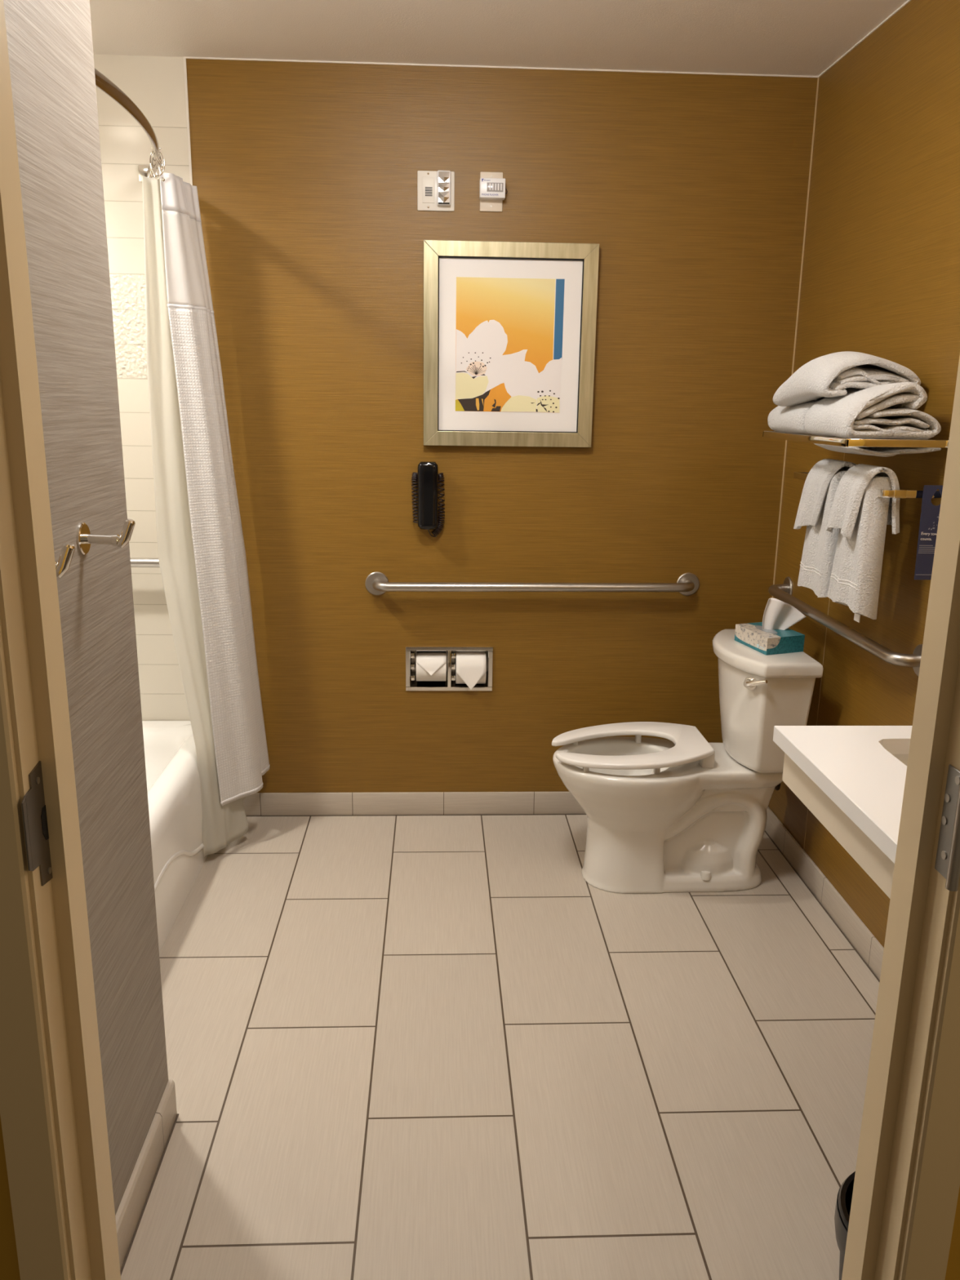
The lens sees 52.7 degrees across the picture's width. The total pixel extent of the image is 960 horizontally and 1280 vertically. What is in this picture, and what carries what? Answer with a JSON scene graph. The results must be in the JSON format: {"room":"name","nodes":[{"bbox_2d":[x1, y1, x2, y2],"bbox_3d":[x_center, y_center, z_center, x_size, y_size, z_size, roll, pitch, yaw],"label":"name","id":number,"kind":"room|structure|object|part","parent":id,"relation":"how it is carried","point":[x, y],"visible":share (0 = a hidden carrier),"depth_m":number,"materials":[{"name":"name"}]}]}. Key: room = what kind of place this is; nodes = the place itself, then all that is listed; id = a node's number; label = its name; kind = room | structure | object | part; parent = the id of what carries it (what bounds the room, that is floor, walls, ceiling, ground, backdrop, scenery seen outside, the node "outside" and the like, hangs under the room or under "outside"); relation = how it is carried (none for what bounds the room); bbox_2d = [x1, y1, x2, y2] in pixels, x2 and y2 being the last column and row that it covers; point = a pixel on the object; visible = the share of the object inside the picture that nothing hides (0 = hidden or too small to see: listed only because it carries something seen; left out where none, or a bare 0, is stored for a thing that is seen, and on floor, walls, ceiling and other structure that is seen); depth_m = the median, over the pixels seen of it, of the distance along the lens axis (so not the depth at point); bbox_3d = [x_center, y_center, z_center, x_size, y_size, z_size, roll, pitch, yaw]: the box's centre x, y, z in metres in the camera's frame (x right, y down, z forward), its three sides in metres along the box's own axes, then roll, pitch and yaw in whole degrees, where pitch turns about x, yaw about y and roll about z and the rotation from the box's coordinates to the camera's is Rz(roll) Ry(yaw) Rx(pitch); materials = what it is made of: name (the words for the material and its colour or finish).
{"room":"hotel bathroom","nodes":[
{"label":"hotel bathroom","id":0,"kind":"room"},
{"bbox_2d":[3,0,168,1214],"bbox_3d":[-1.155,-0.099,1.319,1.098,2.424,0.775,0,14,-3],"label":"wall","id":1,"kind":"structure","parent":0,"point":[50,44],"depth_m":1.54,"materials":[{"name":"beige paper"}]},
{"bbox_2d":[54,542,75,577],"bbox_3d":[-0.561,-0.098,1.249,0.082,0.056,0.050,0,14,-3],"label":"robe hook","id":2,"kind":"object","parent":1,"relation":"attached to","point":[68,549],"visible":0.3,"depth_m":1.24,"materials":[{"name":"silver metal"}]},
{"bbox_2d":[76,518,135,555],"bbox_3d":[-0.572,-0.159,1.498,0.082,0.056,0.050,0,14,-3],"label":"robe hook","id":3,"kind":"object","parent":1,"relation":"attached to","point":[84,538],"visible":1,"depth_m":1.49,"materials":[{"name":"silver metal"}]},
{"bbox_3d":[-0.611,-0.156,1.497,0.004,0.050,0.050,0,14,-3],"label":"wall plate","id":4,"kind":"part","parent":3,"relation":"part of","materials":[{"name":"silver metal"}]},
{"bbox_3d":[-0.582,-0.154,1.499,0.057,0.019,0.019,0,14,-3],"label":"stem","id":5,"kind":"part","parent":3,"relation":"part of","materials":[{"name":"silver metal"}]},
{"bbox_2d":[115,1079,177,1270],"bbox_3d":[-0.617,1.037,1.628,0.012,0.086,0.778,0,14,-3],"label":"baseboard","id":6,"kind":"structure","parent":1,"relation":"attached to","point":[128,1213],"depth_m":1.79,"materials":[{"name":"tile"}]},
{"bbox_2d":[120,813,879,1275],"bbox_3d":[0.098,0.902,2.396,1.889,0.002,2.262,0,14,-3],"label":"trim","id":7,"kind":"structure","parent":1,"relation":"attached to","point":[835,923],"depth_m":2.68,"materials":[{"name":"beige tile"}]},
{"bbox_2d":[93,54,817,792],"bbox_3d":[-0.312,-0.565,3.252,2.958,2.424,0.120,0,14,-3],"label":"wall","id":8,"kind":"structure","parent":0,"point":[691,189],"depth_m":3.15,"materials":[{"name":"orange paper"}]},
{"bbox_2d":[94,68,159,182],"bbox_3d":[-0.902,-1.233,2.223,0.197,0.048,1.502,0,14,-3],"label":"shower curtain rod","id":9,"kind":"object","parent":8,"relation":"attached to","point":[104,84],"visible":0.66,"depth_m":2.28,"materials":[{"name":"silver metal"}]},
{"bbox_2d":[146,161,160,177],"bbox_3d":[-0.957,-1.361,2.854,0.040,0.092,0.028,0,14,-3],"label":"curtain hook","id":10,"kind":"object","parent":9,"relation":"hanging from","point":[148,162],"visible":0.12,"depth_m":2.85,"materials":[{"name":"silver metal"}]},
{"bbox_2d":[149,157,161,177],"bbox_3d":[-0.938,-1.351,2.813,0.045,0.092,0.017,8,16,26],"label":"curtain hook","id":11,"kind":"object","parent":9,"relation":"hanging from","point":[151,157],"visible":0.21,"depth_m":2.81,"materials":[{"name":"silver metal"}]},
{"bbox_2d":[151,151,162,179],"bbox_3d":[-0.909,-1.332,2.737,0.046,0.092,0.017,8,16,26],"label":"curtain hook","id":12,"kind":"object","parent":9,"relation":"hanging from","point":[158,178],"visible":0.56,"depth_m":2.74,"materials":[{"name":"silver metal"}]},
{"bbox_2d":[150,154,163,177],"bbox_3d":[-0.922,-1.341,2.776,0.037,0.092,0.033,0,14,-3],"label":"curtain hook","id":13,"kind":"object","parent":9,"relation":"hanging from","point":[152,154],"visible":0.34,"depth_m":2.77,"materials":[{"name":"silver metal"}]},
{"bbox_2d":[149,146,164,182],"bbox_3d":[-0.897,-1.321,2.695,0.042,0.092,0.024,0,14,-3],"label":"curtain hook","id":14,"kind":"object","parent":9,"relation":"hanging from","point":[162,179],"visible":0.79,"depth_m":2.70,"materials":[{"name":"silver metal"}]},
{"bbox_2d":[142,175,248,856],"bbox_3d":[-0.854,-0.340,3.023,0.191,2.022,0.351,8,16,26],"label":"liner","id":15,"kind":"object","parent":9,"relation":"hanging from","point":[222,825],"visible":0.48,"depth_m":2.95,"materials":[{"name":"white"}]},
{"bbox_2d":[159,171,270,806],"bbox_3d":[-0.812,-0.415,3.018,0.200,1.881,0.287,0,14,-3],"label":"shower curtain","id":16,"kind":"object","parent":9,"relation":"hanging from","point":[240,743],"visible":1,"depth_m":2.97,"materials":[{"name":"white fabric"}]},
{"bbox_3d":[-0.844,-1.109,2.850,0.060,0.258,0.223,4,14,13],"label":"sheer panel","id":17,"kind":"part","parent":16,"relation":"part of","materials":[{"name":"white fabric"}]},
{"bbox_2d":[130,557,159,567],"bbox_3d":[-1.282,-0.259,3.182,0.695,0.080,0.077,0,14,-3],"label":"grab bar","id":18,"kind":"object","parent":8,"relation":"attached to","point":[135,562],"visible":0.02,"depth_m":3.15,"materials":[{"name":"silver metal"}]},
{"bbox_2d":[242,791,586,815],"bbox_3d":[0.048,0.587,3.487,1.890,0.086,0.010,0,14,-3],"label":"baseboard","id":19,"kind":"structure","parent":8,"relation":"attached to","point":[397,802],"depth_m":3.47,"materials":[{"name":"tile"}]},
{"bbox_2d":[411,461,444,537],"bbox_3d":[-0.170,-0.460,3.189,0.111,0.249,0.064,0,14,-3],"label":"wall phone","id":20,"kind":"object","parent":8,"relation":"attached to","point":[428,476],"visible":1,"depth_m":3.17,"materials":[{"name":"black plastic"}]},
{"bbox_2d":[417,170,454,211],"bbox_3d":[-0.135,-1.382,2.979,0.114,0.114,0.031,0,14,-3],"label":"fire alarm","id":21,"kind":"object","parent":8,"relation":"attached to","point":[435,189],"visible":1,"depth_m":2.98,"materials":[{"name":"white plastic"}]},
{"bbox_3d":[-0.159,-1.386,2.986,0.038,0.074,0.004,0,14,-3],"label":"sounder panel","id":22,"kind":"part","parent":21,"relation":"part of","materials":[{"name":"white plastic"}]},
{"bbox_2d":[405,646,493,690],"bbox_3d":[-0.109,0.088,3.412,0.302,0.158,0.110,0,14,-3],"label":"toilet roll holder","id":23,"kind":"object","parent":8,"relation":"attached to","point":[411,684],"visible":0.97,"depth_m":3.37,"materials":[{"name":"silver metal"}]},
{"bbox_2d":[416,652,446,680],"bbox_3d":[-0.170,0.095,3.388,0.104,0.101,0.109,0,14,-3],"label":"toilet roll","id":24,"kind":"object","parent":23,"relation":"in","point":[430,666],"visible":1,"depth_m":3.35,"materials":[{"name":"white paper"}]},
{"bbox_2d":[455,650,486,689],"bbox_3d":[-0.033,0.097,3.401,0.104,0.125,0.129,0,14,-3],"label":"toilet roll","id":25,"kind":"object","parent":23,"relation":"in","point":[470,666],"visible":0.91,"depth_m":3.35,"materials":[{"name":"white paper"}]},
{"bbox_2d":[480,171,502,212],"bbox_3d":[0.035,-1.385,2.998,0.070,0.113,0.008,0,14,-3],"label":"wall plate","id":26,"kind":"object","parent":8,"relation":"attached to","point":[485,205],"visible":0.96,"depth_m":3.00,"materials":[{"name":"beige plastic"}]},
{"bbox_2d":[479,177,507,199],"bbox_3d":[0.042,-1.385,2.977,0.086,0.056,0.037,0,14,-3],"label":"fire alarm","id":27,"kind":"object","parent":26,"relation":"attached to","point":[490,188],"visible":1,"depth_m":2.96,"materials":[{"name":"white plastic"}]},
{"bbox_2d":[423,240,599,447],"bbox_3d":[0.094,-0.937,3.100,0.548,0.624,0.028,0,14,-3],"label":"framed picture","id":28,"kind":"object","parent":8,"relation":"attached to","point":[509,327],"visible":1,"depth_m":3.09,"materials":[{"name":"beige metal"}]},
{"bbox_2d":[455,276,564,413],"bbox_3d":[0.093,-0.938,3.094,0.341,0.410,0.001,0,14,-3],"label":"print","id":29,"kind":"object","parent":28,"relation":"attached to","point":[510,331],"depth_m":3.09,"materials":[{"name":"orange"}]},
{"bbox_2d":[364,572,699,595],"bbox_3d":[0.184,-0.182,3.268,1.143,0.084,0.077,0,14,-3],"label":"grab bar","id":30,"kind":"object","parent":8,"relation":"attached to","point":[376,583],"visible":1,"depth_m":3.24,"materials":[{"name":"silver metal"}]},
{"bbox_2d":[182,0,911,185],"bbox_3d":[0.114,-0.450,2.066,1.917,2.064,2.272,0,14,-3],"label":"trim","id":31,"kind":"structure","parent":8,"relation":"attached to","point":[908,1],"depth_m":2.91,"materials":[{"name":"beige"}]},
{"bbox_2d":[772,77,819,597],"bbox_3d":[1.018,-0.587,3.243,0.004,2.338,0.004,0,14,-3],"label":"trim","id":32,"kind":"structure","parent":8,"relation":"attached to","point":[818,77],"depth_m":3.11,"materials":[{"name":"beige"}]},
{"bbox_2d":[0,1115,959,1279],"bbox_3d":[0.015,-0.040,0.944,4.200,2.524,0.083,0,14,-3],"label":"wall","id":33,"kind":"structure","parent":0,"point":[9,1264],"depth_m":1.05,"materials":[{"name":"brown"}]},
{"bbox_2d":[0,0,959,1279],"bbox_3d":[0.022,0.167,0.989,1.028,2.100,0.101,0,14,-3],"label":"door frame","id":34,"kind":"structure","parent":33,"relation":"in","point":[53,1114],"depth_m":1.01,"materials":[{"name":"beige paint"}]},
{"bbox_3d":[-0.436,0.187,0.955,0.002,0.129,0.052,0,14,-3],"label":"strike plate","id":35,"kind":"part","parent":34,"relation":"part of","materials":[{"name":"silver metal"}]},
{"bbox_2d":[89,0,907,75],"bbox_3d":[-0.257,-1.510,1.822,3.030,0.100,2.500,0,14,-3],"label":"ceiling","id":36,"kind":"structure","parent":0,"point":[803,37],"depth_m":2.64,"materials":[{"name":"beige paint"}]},
{"bbox_2d":[120,814,879,1279],"bbox_3d":[-0.292,0.941,2.422,3.030,0.100,2.512,0,14,-3],"label":"floor","id":37,"kind":"structure","parent":0,"point":[398,1047],"depth_m":2.18,"materials":[{"name":"tile"}]},
{"bbox_2d":[142,720,208,951],"bbox_3d":[-1.249,0.631,2.670,0.787,0.355,1.495,0,14,-3],"label":"bathtub","id":38,"kind":"object","parent":37,"relation":"on","point":[172,775],"visible":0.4,"depth_m":2.86,"materials":[{"name":"white ceramic"}]},
{"bbox_2d":[551,629,823,893],"bbox_3d":[0.582,0.379,2.974,0.720,0.752,0.436,0,14,-3],"label":"toilet","id":39,"kind":"object","parent":37,"relation":"on","point":[686,812],"visible":0.99,"depth_m":2.91,"materials":[{"name":"white ceramic"}]},
{"bbox_3d":[0.456,0.319,2.955,0.463,0.047,0.372,0,14,-3],"label":"seat","id":40,"kind":"part","parent":39,"relation":"part of","materials":[{"name":"white plastic"}]},
{"bbox_3d":[0.564,0.550,3.018,0.688,0.398,0.385,0,14,-3],"label":"bowl","id":41,"kind":"part","parent":39,"relation":"part of","materials":[{"name":"white ceramic"}]},
{"bbox_3d":[0.677,0.351,2.896,0.037,0.058,0.044,0,14,-3],"label":"hinge post","id":42,"kind":"part","parent":39,"relation":"part of","materials":[{"name":"white plastic"}]},
{"bbox_3d":[0.780,0.124,2.738,0.039,0.046,0.083,-10,18,-38],"label":"flush lever","id":43,"kind":"part","parent":39,"relation":"part of","materials":[{"name":"silver metal"}]},
{"bbox_3d":[0.828,0.203,2.944,0.212,0.318,0.398,0,14,-3],"label":"tank","id":44,"kind":"part","parent":39,"relation":"part of","materials":[{"name":"white ceramic"}]},
{"bbox_3d":[0.827,0.035,2.902,0.240,0.044,0.432,0,14,-3],"label":"tank lid","id":45,"kind":"part","parent":39,"relation":"part of","materials":[{"name":"white ceramic"}]},
{"bbox_2d":[734,597,806,655],"bbox_3d":[0.863,-0.054,2.869,0.165,0.146,0.182,-5,15,-21],"label":"tissue box","id":46,"kind":"object","parent":39,"relation":"on","point":[771,636],"visible":1,"depth_m":2.85,"materials":[{"name":"teal cardboard"}]},
{"bbox_2d":[834,1171,855,1279],"bbox_3d":[0.658,0.999,1.501,0.224,0.254,0.224,0,14,-3],"label":"waste bin","id":47,"kind":"object","parent":37,"relation":"on","point":[842,1210],"visible":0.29,"depth_m":1.50,"materials":[{"name":"black plastic"}]},
{"bbox_2d":[768,0,959,947],"bbox_3d":[1.131,-0.262,2.113,0.120,2.424,2.362,0,14,-3],"label":"wall","id":48,"kind":"structure","parent":0,"point":[881,272],"depth_m":2.54,"materials":[{"name":"orange paper"}]},
{"bbox_2d":[774,783,780,790],"bbox_3d":[0.963,0.404,3.102,0.137,0.141,0.069,-7,16,-27],"label":"supply valve","id":49,"kind":"object","parent":48,"relation":"attached to","point":[778,787],"visible":0.16,"depth_m":3.08,"materials":[{"name":"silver metal"}]},
{"bbox_2d":[764,806,884,979],"bbox_3d":[1.047,0.864,2.428,0.010,0.086,2.266,0,14,-3],"label":"baseboard","id":50,"kind":"structure","parent":48,"relation":"attached to","point":[862,939],"depth_m":2.85,"materials":[{"name":"tile"}]},
{"bbox_2d":[804,453,844,844],"bbox_3d":[1.032,0.043,2.911,0.001,1.274,0.002,0,14,-3],"label":"trim","id":51,"kind":"structure","parent":48,"relation":"attached to","point":[844,453],"depth_m":2.94,"materials":[{"name":"beige"}]},
{"bbox_2d":[773,725,912,898],"bbox_3d":[0.833,0.330,1.513,0.523,0.165,0.727,0,14,-3],"label":"vanity","id":52,"kind":"object","parent":48,"relation":"attached to","point":[851,779],"visible":0.56,"depth_m":1.62,"materials":[{"name":"white stone"}]},
{"bbox_3d":[0.841,0.317,1.500,0.504,0.073,0.707,0,14,-3],"label":"panel","id":53,"kind":"part","parent":52,"relation":"part of","materials":[{"name":"white stone"}]},
{"bbox_2d":[892,754,908,765],"bbox_3d":[0.866,0.343,1.528,0.302,0.134,0.580,0,14,-3],"label":"basin","id":54,"kind":"object","parent":52,"relation":"in","point":[902,757],"depth_m":1.79,"materials":[{"name":"white ceramic"}]},
{"bbox_2d":[768,576,922,675],"bbox_3d":[1.001,-0.060,2.764,0.077,0.080,0.990,0,14,-3],"label":"grab bar","id":55,"kind":"object","parent":48,"relation":"attached to","point":[784,592],"visible":0.88,"depth_m":2.57,"materials":[{"name":"silver metal"}]},
{"bbox_2d":[762,431,949,498],"bbox_3d":[0.930,-0.454,2.462,0.250,0.144,0.604,0,14,-3],"label":"towel shelf","id":56,"kind":"object","parent":48,"relation":"attached to","point":[797,437],"visible":0.59,"depth_m":2.20,"materials":[{"name":"silver metal"}]},
{"bbox_3d":[0.918,-0.577,2.722,0.250,0.017,0.006,0,14,-3],"label":"rail","id":57,"kind":"part","parent":56,"relation":"part of","materials":[{"name":"silver metal"}]},
{"bbox_2d":[767,399,821,433],"bbox_3d":[0.910,-0.594,2.577,0.223,0.089,0.274,0,14,-3],"label":"bath towel","id":58,"kind":"object","parent":56,"relation":"on","point":[780,419],"visible":0.42,"depth_m":2.53,"materials":[{"name":"white fabric"}]},
{"bbox_2d":[773,351,920,406],"bbox_3d":[0.907,-0.649,2.422,0.256,0.134,0.308,0,14,-3],"label":"bath towel","id":59,"kind":"object","parent":58,"relation":"on","point":[828,375],"visible":0.9,"depth_m":2.29,"materials":[{"name":"white fabric"}]},
{"bbox_3d":[0.809,-0.508,2.443,0.006,0.017,0.570,0,14,-3],"label":"rail","id":60,"kind":"part","parent":56,"relation":"part of","materials":[{"name":"silver metal"}]},
{"bbox_2d":[797,469,846,597],"bbox_3d":[0.908,-0.287,2.548,0.088,0.326,0.222,0,14,-3],"label":"hand towel","id":61,"kind":"object","parent":56,"relation":"hanging from","point":[820,545],"visible":0.59,"depth_m":2.49,"materials":[{"name":"white fabric"}]},
{"bbox_2d":[793,458,857,528],"bbox_3d":[0.911,-0.371,2.515,0.135,0.192,0.233,0,14,-3],"label":"washcloth","id":62,"kind":"object","parent":61,"relation":"on","point":[817,482],"visible":0.65,"depth_m":2.49,"materials":[{"name":"white fabric"}]},
{"bbox_2d":[826,475,892,622],"bbox_3d":[0.915,-0.227,2.348,0.085,0.347,0.184,0,14,-3],"label":"hand towel","id":63,"kind":"object","parent":56,"relation":"hanging from","point":[855,581],"visible":0.8,"depth_m":2.28,"materials":[{"name":"white fabric"}]},
{"bbox_2d":[825,463,899,537],"bbox_3d":[0.920,-0.331,2.311,0.135,0.172,0.186,0,14,-3],"label":"washcloth","id":64,"kind":"object","parent":63,"relation":"on","point":[851,489],"visible":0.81,"depth_m":2.27,"materials":[{"name":"white fabric"}]},
{"bbox_2d":[804,382,941,457],"bbox_3d":[0.930,-0.526,2.309,0.241,0.169,0.277,0,14,-3],"label":"bath towel","id":65,"kind":"object","parent":56,"relation":"on","point":[887,411],"visible":0.95,"depth_m":2.19,"materials":[{"name":"white fabric"}]},
{"bbox_3d":[0.943,-0.441,2.175,0.250,0.017,0.006,0,14,-3],"label":"rail","id":66,"kind":"part","parent":56,"relation":"part of","materials":[{"name":"silver metal"}]},
{"bbox_3d":[0.991,-0.332,2.204,0.150,0.017,0.007,0,14,-3],"label":"bar arm","id":67,"kind":"part","parent":56,"relation":"part of","materials":[{"name":"silver metal"}]},
{"bbox_2d":[914,484,942,579],"bbox_3d":[1.032,-0.243,2.209,0.069,0.216,0.001,0,14,-3],"label":"card","id":68,"kind":"object","parent":56,"relation":"hanging from","point":[929,519],"visible":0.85,"depth_m":2.21,"materials":[{"name":"blue paper"}]},
{"bbox_2d":[918,545,935,553],"bbox_3d":[1.022,-0.207,2.217,0.040,0.018,0.001,0,14,-3],"label":"print","id":69,"kind":"object","parent":68,"relation":"attached to","point":[922,548],"depth_m":2.22,"materials":[{"name":"blue"}]}
]}

